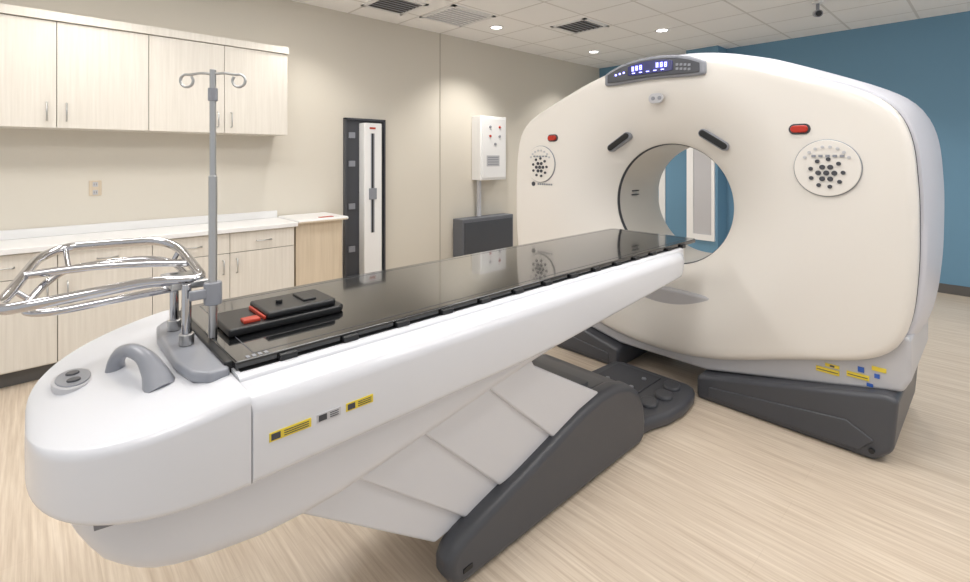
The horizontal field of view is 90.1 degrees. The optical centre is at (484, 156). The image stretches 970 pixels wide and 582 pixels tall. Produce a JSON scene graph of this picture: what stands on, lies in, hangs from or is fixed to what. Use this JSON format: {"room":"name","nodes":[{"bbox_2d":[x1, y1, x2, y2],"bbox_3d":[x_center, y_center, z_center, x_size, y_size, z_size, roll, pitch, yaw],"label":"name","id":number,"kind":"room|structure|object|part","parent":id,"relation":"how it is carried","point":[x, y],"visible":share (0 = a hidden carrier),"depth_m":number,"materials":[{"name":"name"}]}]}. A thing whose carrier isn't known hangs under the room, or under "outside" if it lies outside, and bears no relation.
{"room":"radiology room","nodes":[
{"label":"radiology room","id":0,"kind":"room"},
{"bbox_2d":[0,0,598,277],"bbox_3d":[-1.538,-0.033,5.071,9.700,2.965,0.100,0,0,-43],"label":"wall","id":1,"kind":"structure","parent":0,"point":[340,65],"depth_m":4.82,"materials":[{"name":"beige paint"}]},
{"bbox_2d":[89,180,101,195],"bbox_3d":[-2.953,0.235,3.667,0.075,0.115,0.012,0,0,-43],"label":"wall outlet","id":2,"kind":"object","parent":1,"relation":"attached to","point":[95,187],"visible":1,"depth_m":3.66,"materials":[{"name":"beige plastic"}]},
{"bbox_2d":[0,210,276,239],"bbox_3d":[-3.117,0.537,3.502,3.150,0.065,0.020,0,0,-43],"label":"backsplash","id":3,"kind":"structure","parent":1,"relation":"attached to","point":[140,224],"depth_m":3.77,"materials":[{"name":"white"}]},
{"bbox_2d":[0,3,288,135],"bbox_3d":[-3.007,-0.588,3.374,3.135,0.782,0.364,0,0,-43],"label":"upper cabinet","id":4,"kind":"object","parent":1,"relation":"attached to","point":[59,71],"visible":1,"depth_m":3.54,"materials":[{"name":"laminate"}]},
{"bbox_3d":[-3.092,-0.556,3.103,0.513,0.718,0.018,0,0,-43],"label":"door","id":5,"kind":"part","parent":4,"relation":"part of","materials":[{"name":"laminate"}]},
{"bbox_3d":[-2.923,-0.307,3.228,0.010,0.130,0.034,0,0,-43],"label":"handle","id":6,"kind":"part","parent":4,"relation":"part of","materials":[{"name":"silver metal"}]},
{"bbox_3d":[-2.850,-0.307,3.296,0.010,0.130,0.034,0,0,-43],"label":"handle","id":7,"kind":"part","parent":4,"relation":"part of","materials":[{"name":"silver metal"}]},
{"bbox_3d":[-2.715,-0.556,3.457,0.513,0.718,0.018,0,0,-43],"label":"door","id":8,"kind":"part","parent":4,"relation":"part of","materials":[{"name":"laminate"}]},
{"bbox_3d":[-3.014,-0.950,3.381,3.135,0.059,0.345,0,0,-43],"label":"crown","id":9,"kind":"part","parent":4,"relation":"part of","materials":[{"name":"laminate"}]},
{"bbox_3d":[-2.338,-0.556,3.811,0.513,0.718,0.018,0,0,-43],"label":"door","id":10,"kind":"part","parent":4,"relation":"part of","materials":[{"name":"laminate"}]},
{"bbox_3d":[-1.961,-0.556,4.165,0.513,0.718,0.018,0,0,-43],"label":"door","id":11,"kind":"part","parent":4,"relation":"part of","materials":[{"name":"laminate"}]},
{"bbox_2d":[343,117,385,276],"bbox_3d":[-1.254,0.430,5.163,0.480,1.680,0.155,0,0,-43],"label":"wall panel","id":12,"kind":"object","parent":1,"relation":"attached to","point":[364,140],"depth_m":5.12,"materials":[{"name":"grey"}]},
{"bbox_2d":[440,33,440,259],"bbox_3d":[-0.550,-0.033,5.928,0.010,2.965,0.004,0,0,-43],"label":"trim","id":13,"kind":"structure","parent":1,"relation":"attached to","point":[440,33],"depth_m":5.93,"materials":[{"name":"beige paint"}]},
{"bbox_2d":[472,115,505,215],"bbox_3d":[0.063,0.120,6.368,0.470,1.300,0.197,0,0,-43],"label":"control box","id":14,"kind":"object","parent":1,"relation":"attached to","point":[488,132],"visible":1,"depth_m":6.26,"materials":[{"name":"white plastic"}]},
{"bbox_3d":[0.119,-0.115,6.315,0.420,0.770,0.014,0,0,-43],"label":"door panel","id":15,"kind":"part","parent":14,"relation":"part of","materials":[{"name":"white plastic"}]},
{"bbox_2d":[0,292,969,581],"bbox_3d":[0.994,1.500,2.374,9.700,0.100,7.500,0,0,-43],"label":"floor","id":16,"kind":"structure","parent":0,"point":[717,492],"depth_m":1.92,"materials":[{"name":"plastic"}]},
{"bbox_2d":[0,210,297,387],"bbox_3d":[-2.949,0.978,3.323,3.150,0.945,0.511,0,0,-43],"label":"base cabinet","id":17,"kind":"object","parent":16,"relation":"on","point":[255,250],"visible":0.65,"depth_m":3.43,"materials":[{"name":"laminate"}]},
{"bbox_3d":[-2.989,0.690,2.994,0.513,0.156,0.018,0,0,-43],"label":"drawer","id":18,"kind":"part","parent":17,"relation":"part of","materials":[{"name":"laminate"}]},
{"bbox_3d":[-2.989,1.056,2.994,0.513,0.567,0.018,0,0,-43],"label":"door","id":19,"kind":"part","parent":17,"relation":"part of","materials":[{"name":"laminate"}]},
{"bbox_3d":[-2.612,0.690,3.348,0.513,0.156,0.018,0,0,-43],"label":"drawer","id":20,"kind":"part","parent":17,"relation":"part of","materials":[{"name":"laminate"}]},
{"bbox_3d":[-2.612,1.056,3.348,0.513,0.567,0.018,0,0,-43],"label":"door","id":21,"kind":"part","parent":17,"relation":"part of","materials":[{"name":"laminate"}]},
{"bbox_3d":[-2.595,0.690,3.329,0.120,0.010,0.034,0,0,-43],"label":"drawer handle","id":22,"kind":"part","parent":17,"relation":"part of","materials":[{"name":"silver metal"}]},
{"bbox_2d":[0,217,297,255],"bbox_3d":[-2.951,0.588,3.325,3.150,0.035,0.507,0,0,-43],"label":"countertop","id":23,"kind":"structure","parent":17,"relation":"on","point":[37,244],"depth_m":3.61,"materials":[{"name":"white"}]},
{"bbox_3d":[-2.236,0.690,3.702,0.513,0.156,0.018,0,0,-43],"label":"drawer","id":24,"kind":"part","parent":17,"relation":"part of","materials":[{"name":"laminate"}]},
{"bbox_3d":[-2.236,1.056,3.702,0.513,0.567,0.018,0,0,-43],"label":"door","id":25,"kind":"part","parent":17,"relation":"part of","materials":[{"name":"laminate"}]},
{"bbox_3d":[-2.066,0.875,3.826,0.010,0.120,0.034,0,0,-43],"label":"door handle","id":26,"kind":"part","parent":17,"relation":"part of","materials":[{"name":"silver metal"}]},
{"bbox_3d":[-1.993,0.875,3.895,0.010,0.120,0.034,0,0,-43],"label":"door handle","id":27,"kind":"part","parent":17,"relation":"part of","materials":[{"name":"silver metal"}]},
{"bbox_3d":[-1.859,0.690,4.056,0.513,0.156,0.018,0,0,-43],"label":"drawer","id":28,"kind":"part","parent":17,"relation":"part of","materials":[{"name":"laminate"}]},
{"bbox_3d":[-1.859,1.056,4.056,0.513,0.567,0.018,0,0,-43],"label":"door","id":29,"kind":"part","parent":17,"relation":"part of","materials":[{"name":"laminate"}]},
{"bbox_2d":[278,212,347,285],"bbox_3d":[-1.621,1.000,4.563,0.475,0.899,0.498,0,0,-43],"label":"cabinet","id":30,"kind":"object","parent":16,"relation":"on","point":[317,236],"visible":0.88,"depth_m":4.41,"materials":[{"name":"beige laminate"}]},
{"bbox_3d":[-1.657,1.018,4.573,0.435,0.865,0.435,0,0,-43],"label":"panel","id":31,"kind":"part","parent":30,"relation":"part of","materials":[{"name":"beige laminate"}]},
{"bbox_2d":[24,228,694,581],"bbox_3d":[0.021,0.958,2.103,2.930,0.985,0.828,0,0,-43],"label":"table","id":32,"kind":"object","parent":16,"relation":"on","point":[431,406],"visible":0.94,"depth_m":1.41,"materials":[{"name":"white plastic"}]},
{"bbox_3d":[-1.038,0.566,1.220,0.084,0.018,0.140,0,0,-43],"label":"oval control panel","id":33,"kind":"part","parent":32,"relation":"part of","materials":[{"name":"grey plastic"}]},
{"bbox_2d":[0,237,207,346],"bbox_3d":[-1.042,0.375,1.381,0.440,0.240,0.472,0,0,-30],"label":"support frame","id":34,"kind":"object","parent":32,"relation":"on","point":[184,280],"visible":0.98,"depth_m":1.28,"materials":[{"name":"silver metal"}]},
{"bbox_3d":[-0.890,0.415,1.386,0.023,0.160,0.023,0,0,-43],"label":"post","id":35,"kind":"part","parent":34,"relation":"part of","materials":[{"name":"silver metal"}]},
{"bbox_3d":[-0.845,0.345,1.360,0.090,0.020,0.160,0,0,-43],"label":"clamp plate","id":36,"kind":"part","parent":34,"relation":"part of","materials":[{"name":"silver metal"}]},
{"bbox_3d":[-0.788,0.415,1.277,0.023,0.160,0.023,0,0,-43],"label":"post","id":37,"kind":"part","parent":34,"relation":"part of","materials":[{"name":"silver metal"}]},
{"bbox_3d":[-0.858,0.525,1.200,0.281,0.118,0.075,0,0,32],"label":"grab handle","id":38,"kind":"part","parent":32,"relation":"part of","materials":[{"name":"grey plastic"}]},
{"bbox_3d":[-0.801,0.510,1.292,0.090,0.030,0.498,0,0,-43],"label":"plate","id":39,"kind":"part","parent":32,"relation":"part of","materials":[{"name":"grey plastic"}]},
{"bbox_2d":[179,69,246,337],"bbox_3d":[-0.729,0.124,1.292,0.177,0.719,0.061,0,0,-12],"label":"pole","id":40,"kind":"object","parent":32,"relation":"on","point":[211,293],"visible":1,"depth_m":1.29,"materials":[{"name":"grey metal"}]},
{"bbox_2d":[217,289,342,336],"bbox_3d":[-0.622,0.458,1.470,0.335,0.051,0.185,0,0,-43],"label":"board","id":41,"kind":"object","parent":32,"relation":"on","point":[261,314],"visible":0.98,"depth_m":1.43,"materials":[{"name":"black plastic"}]},
{"bbox_3d":[-0.626,0.438,1.470,0.020,0.011,0.020,0,0,-43],"label":"knob","id":42,"kind":"part","parent":41,"relation":"part of","materials":[{"name":"black plastic"}]},
{"bbox_2d":[271,421,308,440],"bbox_3d":[-0.444,0.622,1.103,0.085,0.014,0.006,0,0,-43],"label":"print","id":43,"kind":"object","parent":32,"relation":"on","point":[288,430],"depth_m":1.10,"materials":[{"name":"yellow"}]},
{"bbox_2d":[319,409,338,421],"bbox_3d":[-0.378,0.622,1.168,0.050,0.014,0.006,0,0,-43],"label":"print","id":44,"kind":"object","parent":32,"relation":"on","point":[325,415],"depth_m":1.17,"materials":[{"name":"grey"}]},
{"bbox_2d":[348,397,369,409],"bbox_3d":[-0.318,0.622,1.225,0.065,0.014,0.006,0,0,-43],"label":"print","id":45,"kind":"object","parent":32,"relation":"on","point":[354,403],"depth_m":1.22,"materials":[{"name":"yellow"}]},
{"bbox_3d":[0.274,0.509,1.943,2.340,0.009,0.013,0,0,-43],"label":"edge rail","id":46,"kind":"part","parent":32,"relation":"part of","materials":[{"name":"black"}]},
{"bbox_3d":[0.756,1.413,2.788,0.920,0.075,0.630,0,0,-43],"label":"floor plate","id":47,"kind":"part","parent":32,"relation":"part of","materials":[{"name":"grey plastic"}]},
{"bbox_2d":[453,213,512,256],"bbox_3d":[-0.006,1.110,6.288,0.900,0.680,0.195,0,0,-43],"label":"electrical box","id":48,"kind":"object","parent":16,"relation":"on","point":[474,234],"visible":0.54,"depth_m":6.13,"materials":[{"name":"grey"}]},
{"bbox_3d":[0.057,1.090,6.221,0.840,0.560,0.012,0,0,-43],"label":"panel","id":49,"kind":"part","parent":48,"relation":"part of","materials":[{"name":"grey plastic"}]},
{"bbox_2d":[517,53,943,458],"bbox_3d":[1.447,0.367,3.444,1.026,2.165,2.637,0,0,-43],"label":"gantry","id":50,"kind":"object","parent":16,"relation":"on","point":[810,317],"visible":0.91,"depth_m":2.65,"materials":[{"name":"off-white plastic"},{"name":"light gray plastic"},{"name":"dark gray plastic"}]},
{"bbox_3d":[0.439,0.056,3.832,0.014,0.284,0.284,0,0,-43],"label":"keypad plate","id":51,"kind":"part","parent":50,"relation":"part of","materials":[{"name":"white plastic"}]},
{"bbox_3d":[1.733,0.056,2.454,0.014,0.284,0.284,0,0,-43],"label":"keypad plate","id":52,"kind":"part","parent":50,"relation":"part of","materials":[{"name":"white plastic"}]},
{"bbox_2d":[291,0,969,68],"bbox_3d":[0.994,-1.565,2.374,9.700,0.100,7.500,0,0,-43],"label":"ceiling","id":53,"kind":"structure","parent":0,"point":[630,35],"depth_m":5.41,"materials":[{"name":"tile"}]},
{"bbox_2d":[361,0,428,15],"bbox_3d":[-0.896,-1.509,4.811,0.480,0.012,0.480,0,0,-43],"label":"ceiling vent","id":54,"kind":"object","parent":53,"relation":"in","point":[398,7],"depth_m":4.83,"materials":[{"name":"grey metal"}]},
{"bbox_2d":[420,4,495,27],"bbox_3d":[-0.296,-1.509,5.209,0.580,0.012,0.580,0,0,-43],"label":"ceiling vent","id":55,"kind":"object","parent":53,"relation":"in","point":[454,15],"depth_m":5.18,"materials":[{"name":"white metal"}]},
{"bbox_2d":[489,25,503,29],"bbox_3d":[0.135,-1.511,5.641,0.170,0.008,0.170,0,0,-43],"label":"recessed light","id":56,"kind":"object","parent":53,"relation":"in","point":[495,27],"visible":1,"depth_m":5.65,"materials":[{"name":"white plastic"}]},
{"bbox_2d":[550,18,608,33],"bbox_3d":[1.096,-1.509,5.597,0.480,0.012,0.480,0,0,-43],"label":"ceiling vent","id":57,"kind":"object","parent":53,"relation":"in","point":[582,25],"depth_m":5.58,"materials":[{"name":"grey metal"}]},
{"bbox_2d":[655,28,669,31],"bbox_3d":[2.113,-1.511,5.770,0.170,0.008,0.170,0,0,-43],"label":"recessed light","id":58,"kind":"object","parent":53,"relation":"in","point":[660,29],"visible":1,"depth_m":5.77,"materials":[{"name":"white plastic"}]},
{"bbox_2d":[812,0,823,16],"bbox_3d":[3.228,-1.429,4.699,0.099,0.173,0.183,0,0,39],"label":"security camera","id":59,"kind":"object","parent":53,"relation":"attached to","point":[817,13],"visible":1,"depth_m":4.68,"materials":[{"name":"white plastic"}]},
{"bbox_2d":[686,45,725,252],"bbox_3d":[3.120,-0.033,6.830,0.300,2.965,0.435,0,0,-43],"label":"pilaster","id":60,"kind":"object","parent":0,"point":[720,178],"visible":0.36,"depth_m":6.66,"materials":[{"name":"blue paint"}]},
{"bbox_2d":[687,147,714,241],"bbox_3d":[2.995,0.150,6.722,0.030,2.000,0.380,0,0,-43],"label":"frame","id":61,"kind":"object","parent":60,"relation":"attached to","point":[690,234],"visible":0.45,"depth_m":6.79,"materials":[{"name":"white plastic"}]},
{"bbox_2d":[693,148,710,234],"bbox_3d":[3.018,0.150,6.709,0.015,1.840,0.250,0,0,-43],"label":"glass","id":62,"kind":"object","parent":61,"relation":"in","point":[701,162],"visible":0.64,"depth_m":6.71,"materials":[{"name":"grey glass"}]},
{"bbox_2d":[599,11,969,286],"bbox_3d":[4.528,-0.033,5.623,0.100,2.965,7.400,0,0,-43],"label":"wall","id":63,"kind":"structure","parent":0,"point":[925,61],"depth_m":5.24,"materials":[{"name":"blue paint"}]},
{"bbox_2d":[659,168,665,221],"bbox_3d":[2.868,0.325,7.282,0.050,2.250,0.510,0,0,-43],"label":"frame","id":64,"kind":"object","parent":63,"relation":"attached to","point":[662,185],"visible":0.07,"depth_m":7.39,"materials":[{"name":"white plastic"}]},
{"bbox_2d":[666,150,685,236],"bbox_3d":[2.885,0.365,7.277,0.030,2.170,0.340,0,0,-43],"label":"leaf","id":65,"kind":"object","parent":63,"relation":"attached to","point":[676,168],"visible":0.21,"depth_m":7.26,"materials":[{"name":"blue paint"}]},
{"bbox_2d":[938,283,969,296],"bbox_3d":[4.452,1.400,5.622,0.012,0.100,7.300,0,0,-43],"label":"baseboard","id":66,"kind":"structure","parent":63,"relation":"attached to","point":[943,288],"depth_m":5.09,"materials":[{"name":"grey rubber"}]}
]}

